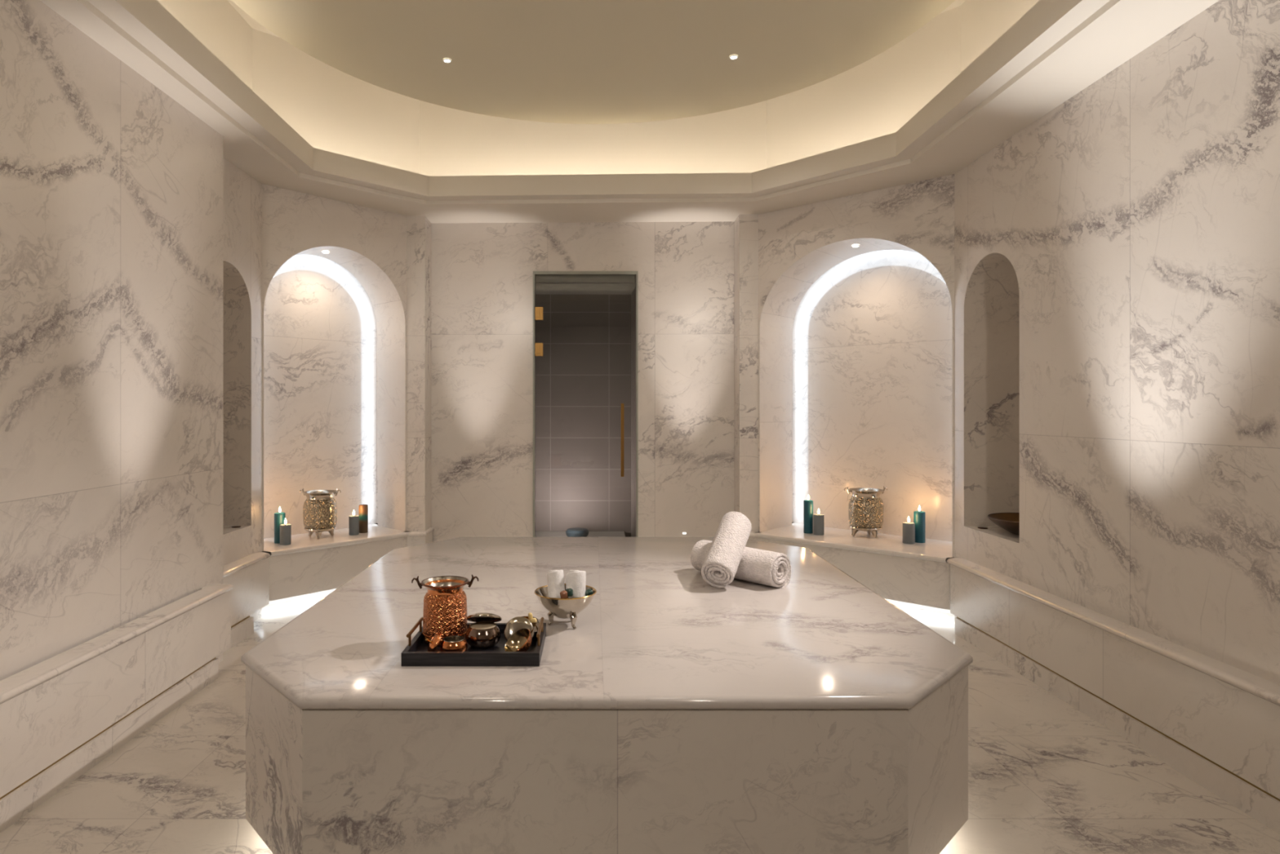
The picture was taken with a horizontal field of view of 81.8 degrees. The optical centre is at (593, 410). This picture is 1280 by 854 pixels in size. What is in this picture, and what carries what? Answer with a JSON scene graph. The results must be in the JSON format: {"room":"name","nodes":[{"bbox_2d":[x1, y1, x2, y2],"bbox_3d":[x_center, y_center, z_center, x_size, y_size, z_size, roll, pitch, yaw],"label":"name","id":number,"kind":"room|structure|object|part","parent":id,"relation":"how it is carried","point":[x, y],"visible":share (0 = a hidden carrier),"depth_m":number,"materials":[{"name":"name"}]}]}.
{"room":"spa","nodes":[
{"label":"spa","id":0,"kind":"room"},
{"bbox_2d":[0,0,222,680],"bbox_3d":[-2.010,-0.065,1.272,0.160,2.730,5.145,0,0,0],"label":"wall","id":1,"kind":"structure","parent":0,"point":[111,188],"depth_m":2.87,"materials":[{"name":"stone"}]},
{"bbox_2d":[0,657,215,799],"bbox_3d":[-1.884,1.201,1.145,0.092,0.008,4.890,0,0,0],"label":"trim","id":2,"kind":"structure","parent":1,"relation":"attached to","point":[95,735],"depth_m":2.73,"materials":[{"name":"gold metal"}]},
{"bbox_2d":[0,590,231,832],"bbox_3d":[-1.877,1.101,1.218,0.103,0.398,5.035,0,0,0],"label":"bench base","id":3,"kind":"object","parent":1,"relation":"attached to","point":[39,726],"depth_m":2.74,"materials":[{"name":"stone"}]},
{"bbox_2d":[0,584,233,703],"bbox_3d":[-1.917,0.889,1.210,0.205,0.034,5.020,0,0,0],"label":"trim","id":4,"kind":"structure","parent":1,"relation":"attached to","point":[15,685],"depth_m":2.76,"materials":[{"name":"stone"}]},
{"bbox_2d":[222,157,262,621],"bbox_3d":[-2.340,-0.065,4.247,0.500,2.730,0.805,0,0,0],"label":"wall","id":5,"kind":"structure","parent":0,"point":[242,193],"depth_m":4.50,"materials":[{"name":"stone"}]},
{"bbox_2d":[231,615,249,627],"bbox_3d":[-2.044,1.201,3.955,0.072,0.008,0.710,0,0,0],"label":"trim","id":6,"kind":"structure","parent":5,"relation":"attached to","point":[249,615],"depth_m":4.19,"materials":[{"name":"gold metal"}]},
{"bbox_2d":[222,556,269,653],"bbox_3d":[-2.037,1.103,4.080,0.104,0.393,0.980,0,0,0],"label":"baseboard","id":7,"kind":"structure","parent":5,"relation":"attached to","point":[250,593],"depth_m":4.27,"materials":[{"name":"stone"}]},
{"bbox_2d":[222,551,270,577],"bbox_3d":[-2.058,0.894,4.160,0.116,0.034,0.880,0,0,0],"label":"trim","id":8,"kind":"structure","parent":5,"relation":"attached to","point":[230,568],"depth_m":4.27,"materials":[{"name":"stone"}]},
{"bbox_2d":[262,183,406,551],"bbox_3d":[-1.914,-0.273,5.205,0.500,2.315,1.149,0,0,43],"label":"wall","id":9,"kind":"structure","parent":0,"point":[334,323],"depth_m":5.38,"materials":[{"name":"stone"}]},
{"bbox_3d":[-2.059,-0.065,5.340,0.001,1.900,0.829,0,0,43],"label":"niche panel","id":10,"kind":"part","parent":9,"relation":"part of","materials":[{"name":"stone"}]},
{"bbox_2d":[406,216,431,530],"bbox_3d":[-1.304,-0.065,5.530,0.135,2.730,0.220,0,0,0],"label":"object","id":11,"kind":"structure","parent":9,"relation":"attached to","point":[418,228],"depth_m":5.42,"materials":[{"name":"stone"}]},
{"bbox_2d":[404,526,434,536],"bbox_3d":[-1.301,0.902,5.490,0.172,0.034,0.260,0,0,0],"label":"trim","id":12,"kind":"structure","parent":9,"relation":"attached to","point":[411,533],"depth_m":5.37,"materials":[{"name":"stone"}]},
{"bbox_2d":[431,221,733,542],"bbox_3d":[-0.088,-0.065,5.685,2.320,2.730,0.160,0,0,1],"label":"wall","id":13,"kind":"structure","parent":0,"point":[482,273],"depth_m":5.61,"materials":[{"name":"stone"}]},
{"bbox_2d":[406,531,756,546],"bbox_3d":[-0.090,1.107,5.482,2.620,0.385,0.275,0,0,0],"label":"baseboard","id":14,"kind":"structure","parent":13,"relation":"attached to","point":[411,540],"depth_m":5.38,"materials":[{"name":"stone"}]},
{"bbox_2d":[533,271,638,537],"bbox_3d":[-0.060,0.121,5.628,0.797,2.357,0.113,0,0,0],"label":"door","id":15,"kind":"structure","parent":13,"relation":"in","point":[584,334],"depth_m":5.62,"materials":[{"name":"grey glass"}]},
{"bbox_3d":[-0.062,-1.006,5.629,0.757,0.055,0.008,0,0,0],"label":"transom glass","id":16,"kind":"part","parent":15,"relation":"part of","materials":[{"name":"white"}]},
{"bbox_3d":[0.220,0.223,5.598,0.024,0.555,0.052,0,0,0],"label":"handle","id":17,"kind":"part","parent":15,"relation":"part of","materials":[{"name":"gold metal"}]},
{"bbox_2d":[749,532,754,537],"bbox_3d":[1.133,0.902,5.465,0.175,0.034,0.270,0,0,0],"label":"trim","id":18,"kind":"structure","parent":13,"relation":"attached to","point":[751,535],"depth_m":5.33,"materials":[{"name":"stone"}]},
{"bbox_2d":[535,276,635,285],"bbox_3d":[-0.350,-1.110,6.405,1.500,0.001,1.290,0,0,0],"label":"ceiling","id":19,"kind":"structure","parent":0,"point":[635,277],"depth_m":6.41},
{"bbox_2d":[231,0,955,124],"bbox_3d":[0.000,-1.985,3.250,3.440,0.110,3.440,0,0,0],"label":"ceiling","id":20,"kind":"structure","parent":0,"point":[554,61],"depth_m":3.90,"materials":[{"name":"beige paint"}]},
{"bbox_2d":[443,57,451,62],"bbox_3d":[-0.805,-1.926,4.060,0.044,0.006,0.044,0,0,0],"label":"recessed light","id":21,"kind":"object","parent":20,"relation":"in","point":[446,60],"visible":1,"depth_m":4.06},
{"bbox_2d":[729,54,737,59],"bbox_3d":[0.765,-1.926,4.020,0.044,0.006,0.044,0,0,0],"label":"recessed light","id":22,"kind":"object","parent":20,"relation":"in","point":[733,56],"visible":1,"depth_m":4.01,"materials":[{"name":"white"}]},
{"bbox_2d":[40,0,1219,223],"bbox_3d":[0.000,-1.512,2.450,6.400,0.165,7.500,0,0,0],"label":"ceiling","id":23,"kind":"structure","parent":0,"point":[1058,49],"depth_m":4.00,"materials":[{"name":"beige paint"}]},
{"bbox_2d":[155,0,1039,176],"bbox_3d":[0.019,-1.960,3.237,4.358,0.920,4.493,0,0,0],"label":"cove","id":24,"kind":"object","parent":23,"relation":"attached to","point":[335,111],"visible":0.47,"depth_m":5.14,"materials":[{"name":"beige paint"}]},
{"bbox_2d":[635,285,635,537],"bbox_3d":[0.380,0.095,6.405,0.001,2.410,1.291,0,0,-2],"label":"wall","id":25,"kind":"structure","parent":0,"point":[635,286],"depth_m":6.57,"materials":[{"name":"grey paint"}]},
{"bbox_2d":[0,592,1279,853],"bbox_3d":[0.000,1.300,2.350,6.400,0.001,7.300,0,0,0],"label":"floor","id":26,"kind":"structure","parent":0,"point":[1045,776],"depth_m":2.52,"materials":[{"name":"stone"}]},
{"bbox_2d":[262,523,408,604],"bbox_3d":[-1.905,1.093,5.197,0.604,0.415,1.253,0,0,43],"label":"bench","id":27,"kind":"object","parent":26,"relation":"on","point":[307,566],"visible":0.62,"depth_m":4.96,"materials":[{"name":"white stone"}]},
{"bbox_2d":[274,506,285,543],"bbox_3d":[-2.105,0.764,4.950,0.070,0.242,0.070,0,0,0],"label":"candle","id":28,"kind":"object","parent":27,"relation":"on","point":[279,517],"visible":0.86,"depth_m":4.92,"materials":[{"name":"teal wax"}]},
{"bbox_2d":[280,518,291,545],"bbox_3d":[-2.040,0.798,4.885,0.070,0.174,0.070,0,0,0],"label":"candle","id":29,"kind":"object","parent":27,"relation":"on","point":[285,529],"visible":1,"depth_m":4.86,"materials":[{"name":"grey wax"}]},
{"bbox_2d":[299,488,341,538],"bbox_3d":[-1.915,0.716,5.170,0.238,0.341,0.238,0,0,-41],"label":"bucket","id":30,"kind":"object","parent":27,"relation":"on","point":[320,506],"visible":1,"depth_m":5.08,"materials":[{"name":"silver metal"}]},
{"bbox_2d":[348,509,359,535],"bbox_3d":[-1.712,0.796,5.270,0.068,0.177,0.068,0,0,0],"label":"candle","id":31,"kind":"object","parent":27,"relation":"on","point":[353,520],"visible":1,"depth_m":5.24,"materials":[{"name":"grey wax"}]},
{"bbox_2d":[358,503,368,533],"bbox_3d":[-1.672,0.782,5.360,0.064,0.206,0.064,0,0,0],"label":"candle","id":32,"kind":"object","parent":27,"relation":"on","point":[362,508],"visible":0.95,"depth_m":5.33,"materials":[{"name":"brown wax"}]},
{"bbox_2d":[240,537,973,853],"bbox_3d":[0.040,1.010,3.038,2.190,0.580,2.375,0,0,0],"label":"platform","id":33,"kind":"object","parent":26,"relation":"on","point":[680,713],"visible":0.89,"depth_m":1.87,"materials":[{"name":"white stone"}]},
{"bbox_2d":[401,617,546,666],"bbox_3d":[-0.346,0.681,2.224,0.389,0.076,0.296,0,0,0],"label":"serving tray","id":34,"kind":"object","parent":33,"relation":"on","point":[415,653],"visible":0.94,"depth_m":2.08,"materials":[{"name":"black wood"}]},
{"bbox_3d":[-0.534,0.664,2.212,0.010,0.042,0.175,0,0,0],"label":"handle","id":35,"kind":"part","parent":34,"relation":"part of","materials":[{"name":"gold metal"}]},
{"bbox_2d":[425,632,441,651],"bbox_3d":[-0.464,0.681,2.155,0.050,0.060,0.062,0,0,14],"label":"lid","id":36,"kind":"object","parent":34,"relation":"on","point":[433,642],"visible":0.86,"depth_m":2.14,"materials":[{"name":"orange metal"}]},
{"bbox_2d":[411,574,478,646],"bbox_3d":[-0.459,0.610,2.285,0.147,0.202,0.147,0,0,38],"label":"bucket","id":37,"kind":"object","parent":34,"relation":"on","point":[445,601],"visible":0.88,"depth_m":2.23,"materials":[{"name":"brown metal"}]},
{"bbox_2d":[440,635,467,651],"bbox_3d":[-0.407,0.688,2.150,0.080,0.047,0.080,0,0,0],"label":"copper pot","id":38,"kind":"object","parent":34,"relation":"on","point":[452,642],"visible":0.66,"depth_m":2.13,"materials":[{"name":"orange metal"}]},
{"bbox_2d":[465,621,500,648],"bbox_3d":[-0.334,0.680,2.235,0.106,0.061,0.106,0,0,0],"label":"bowl","id":39,"kind":"object","parent":34,"relation":"on","point":[482,638],"visible":0.96,"depth_m":2.19,"materials":[{"name":"brown metal"}]},
{"bbox_2d":[470,622,496,629],"bbox_3d":[-0.334,0.654,2.235,0.082,0.004,0.082,0,0,0],"label":"scrub","id":40,"kind":"object","parent":39,"relation":"in","point":[481,625],"visible":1,"depth_m":2.23,"materials":[{"name":"beige"}]},
{"bbox_2d":[466,612,502,622],"bbox_3d":[-0.334,0.636,2.257,0.106,0.052,0.098,0,0,-3],"label":"lid","id":41,"kind":"object","parent":39,"relation":"in","point":[481,616],"visible":0.99,"depth_m":2.26,"materials":[{"name":"silver metal"}]},
{"bbox_2d":[504,628,531,651],"bbox_3d":[-0.261,0.676,2.148,0.164,0.070,0.085,0,0,0],"label":"metal bowl","id":42,"kind":"object","parent":34,"relation":"on","point":[521,640],"visible":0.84,"depth_m":2.17,"materials":[{"name":"gold metal"}]},
{"bbox_2d":[504,616,533,640],"bbox_3d":[-0.224,0.666,2.224,0.090,0.079,0.053,0,0,-8],"label":"dish","id":43,"kind":"object","parent":34,"relation":"on","point":[515,624],"visible":0.64,"depth_m":2.22,"materials":[{"name":"silver metal"}]},
{"bbox_2d":[522,616,539,640],"bbox_3d":[-0.213,0.681,2.302,0.100,0.059,0.100,0,0,0],"label":"brass bowl","id":44,"kind":"object","parent":34,"relation":"on","point":[535,624],"visible":0.2,"depth_m":2.27,"materials":[{"name":"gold metal"}]},
{"bbox_2d":[528,612,533,621],"bbox_3d":[-0.196,0.643,2.300,0.014,0.026,0.016,0,0,-32],"label":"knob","id":45,"kind":"object","parent":44,"relation":"in","point":[530,614],"visible":0.83,"depth_m":2.29,"materials":[{"name":"gold metal"}]},
{"bbox_2d":[530,617,537,622],"bbox_3d":[-0.185,0.650,2.285,0.018,0.019,0.020,0,0,18],"label":"soap bar","id":46,"kind":"object","parent":44,"relation":"in","point":[532,620],"visible":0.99,"depth_m":2.28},
{"bbox_2d":[531,620,539,640],"bbox_3d":[-0.213,0.682,2.302,0.100,0.058,0.100,0,0,0],"label":"handle","id":47,"kind":"object","parent":44,"relation":"on","point":[535,624],"depth_m":2.27,"materials":[{"name":"metal"}]},
{"bbox_3d":[-0.159,0.664,2.212,0.010,0.042,0.175,0,0,0],"label":"handle","id":48,"kind":"part","parent":34,"relation":"part of","materials":[{"name":"gold metal"}]},
{"bbox_2d":[534,583,596,629],"bbox_3d":[-0.093,0.662,2.475,0.209,0.117,0.209,0,0,0],"label":"footed bowl","id":49,"kind":"object","parent":33,"relation":"on","point":[564,608],"visible":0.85,"depth_m":2.41,"materials":[{"name":"silver metal"}]},
{"bbox_2d":[546,569,564,598],"bbox_3d":[-0.125,0.590,2.495,0.061,0.105,0.079,0,0,-19],"label":"rolled towel","id":50,"kind":"object","parent":49,"relation":"in","point":[555,578],"visible":0.8,"depth_m":2.47,"materials":[{"name":"white fabric"}]},
{"bbox_2d":[560,590,568,598],"bbox_3d":[-0.098,0.608,2.430,0.026,0.030,0.022,0,0,-22],"label":"soap bar","id":51,"kind":"object","parent":49,"relation":"in","point":[563,594],"visible":0.88,"depth_m":2.42,"materials":[{"name":"brown"}]},
{"bbox_2d":[565,587,573,596],"bbox_3d":[-0.080,0.602,2.441,0.026,0.028,0.021,0,0,24],"label":"soap bar","id":52,"kind":"object","parent":49,"relation":"in","point":[570,591],"visible":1,"depth_m":2.43,"materials":[{"name":"teal"}]},
{"bbox_2d":[565,569,586,598],"bbox_3d":[-0.059,0.589,2.493,0.068,0.104,0.085,0,0,5],"label":"rolled towel","id":53,"kind":"object","parent":49,"relation":"in","point":[575,580],"visible":0.77,"depth_m":2.47,"materials":[{"name":"white fabric"}]},
{"bbox_2d":[585,588,593,595],"bbox_3d":[-0.016,0.614,2.483,0.029,0.027,0.024,0,0,-23],"label":"soap bar","id":54,"kind":"object","parent":49,"relation":"in","point":[588,592],"visible":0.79,"depth_m":2.47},
{"bbox_2d":[701,511,751,587],"bbox_3d":[0.560,0.576,3.083,0.136,0.285,0.351,0,0,27],"label":"rolled towel","id":55,"kind":"object","parent":33,"relation":"on","point":[722,559],"visible":1,"depth_m":3.00,"materials":[{"name":"white fabric"}]},
{"bbox_2d":[690,539,791,588],"bbox_3d":[0.622,0.651,3.152,0.152,0.146,0.441,0,0,-41],"label":"rolled towel","id":56,"kind":"object","parent":33,"relation":"on","point":[771,568],"visible":0.74,"depth_m":3.02,"materials":[{"name":"white fabric"}]},
{"bbox_2d":[753,522,954,613],"bbox_3d":[1.890,1.093,5.129,1.546,0.415,0.704,0,0,43],"label":"bench","id":57,"kind":"object","parent":26,"relation":"on","point":[917,575],"visible":0.64,"depth_m":4.75,"materials":[{"name":"white stone"}]},
{"bbox_2d":[803,494,813,533],"bbox_3d":[1.557,0.746,5.340,0.066,0.279,0.066,0,0,0],"label":"candle","id":58,"kind":"object","parent":57,"relation":"on","point":[807,504],"visible":1,"depth_m":5.31,"materials":[{"name":"teal wax"}]},
{"bbox_2d":[813,509,824,535],"bbox_3d":[1.612,0.792,5.275,0.074,0.186,0.074,0,0,0],"label":"candle","id":59,"kind":"object","parent":57,"relation":"on","point":[818,518],"visible":1,"depth_m":5.25,"materials":[{"name":"grey wax"}]},
{"bbox_2d":[844,486,887,537],"bbox_3d":[1.922,0.710,5.200,0.246,0.352,0.246,0,0,43],"label":"bucket","id":60,"kind":"object","parent":57,"relation":"on","point":[865,505],"visible":1,"depth_m":5.11,"materials":[{"name":"silver metal"}]},
{"bbox_2d":[902,516,915,543],"bbox_3d":[2.108,0.795,4.930,0.076,0.179,0.076,0,0,0],"label":"candle","id":61,"kind":"object","parent":57,"relation":"on","point":[908,528],"visible":1,"depth_m":4.90,"materials":[{"name":"grey wax"}]},
{"bbox_2d":[913,505,925,542],"bbox_3d":[2.196,0.760,4.965,0.072,0.249,0.072,0,0,0],"label":"candle","id":62,"kind":"object","parent":57,"relation":"on","point":[919,517],"visible":0.94,"depth_m":4.93,"materials":[{"name":"teal wax"}]},
{"bbox_2d":[758,173,954,556],"bbox_3d":[1.899,-0.273,5.138,1.442,2.315,0.600,0,0,43],"label":"wall","id":63,"kind":"structure","parent":0,"point":[856,344],"depth_m":5.31,"materials":[{"name":"stone"}]},
{"bbox_2d":[733,214,758,532],"bbox_3d":[1.135,-0.065,5.490,0.137,2.730,0.220,0,0,0],"label":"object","id":64,"kind":"structure","parent":63,"relation":"attached to","point":[745,226],"depth_m":5.38,"materials":[{"name":"stone"}]},
{"bbox_3d":[2.068,-0.077,5.318,1.121,1.925,0.001,0,0,43],"label":"niche panel","id":65,"kind":"part","parent":63,"relation":"part of","materials":[{"name":"stone"}]},
{"bbox_2d":[954,0,1279,684],"bbox_3d":[2.433,-0.065,1.579,0.500,2.730,5.758,0,0,0],"label":"wall","id":66,"kind":"structure","parent":0,"point":[1117,255],"depth_m":2.95,"materials":[{"name":"stone"}]},
{"bbox_2d":[977,526,987,528],"bbox_3d":[2.250,0.676,4.262,0.054,0.006,0.054,0,0,0],"label":"plug","id":67,"kind":"object","parent":66,"relation":"attached to","point":[980,527],"visible":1,"depth_m":4.25,"materials":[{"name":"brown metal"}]},
{"bbox_2d":[987,512,1019,534],"bbox_3d":[2.405,0.633,4.045,0.430,0.091,0.430,0,0,0],"label":"metal basin","id":68,"kind":"object","parent":66,"relation":"in","point":[1010,522],"visible":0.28,"depth_m":4.05,"materials":[{"name":"gold metal"}]},
{"bbox_2d":[946,557,1279,706],"bbox_3d":[2.148,0.889,1.550,0.116,0.034,5.700,0,0,0],"label":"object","id":69,"kind":"structure","parent":66,"relation":"attached to","point":[1265,689],"depth_m":2.85,"materials":[{"name":"stone"}]},
{"bbox_2d":[950,564,1279,834],"bbox_3d":[2.144,1.101,1.535,0.075,0.398,5.670,0,0,0],"label":"bench base","id":70,"kind":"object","parent":66,"relation":"attached to","point":[1235,728],"depth_m":2.84,"materials":[{"name":"stone"}]},
{"bbox_2d":[956,616,1279,800],"bbox_3d":[2.149,1.201,1.500,0.062,0.008,5.600,0,0,0],"label":"trim","id":71,"kind":"structure","parent":66,"relation":"attached to","point":[1165,735],"depth_m":2.84,"materials":[{"name":"gold metal"}]}
]}

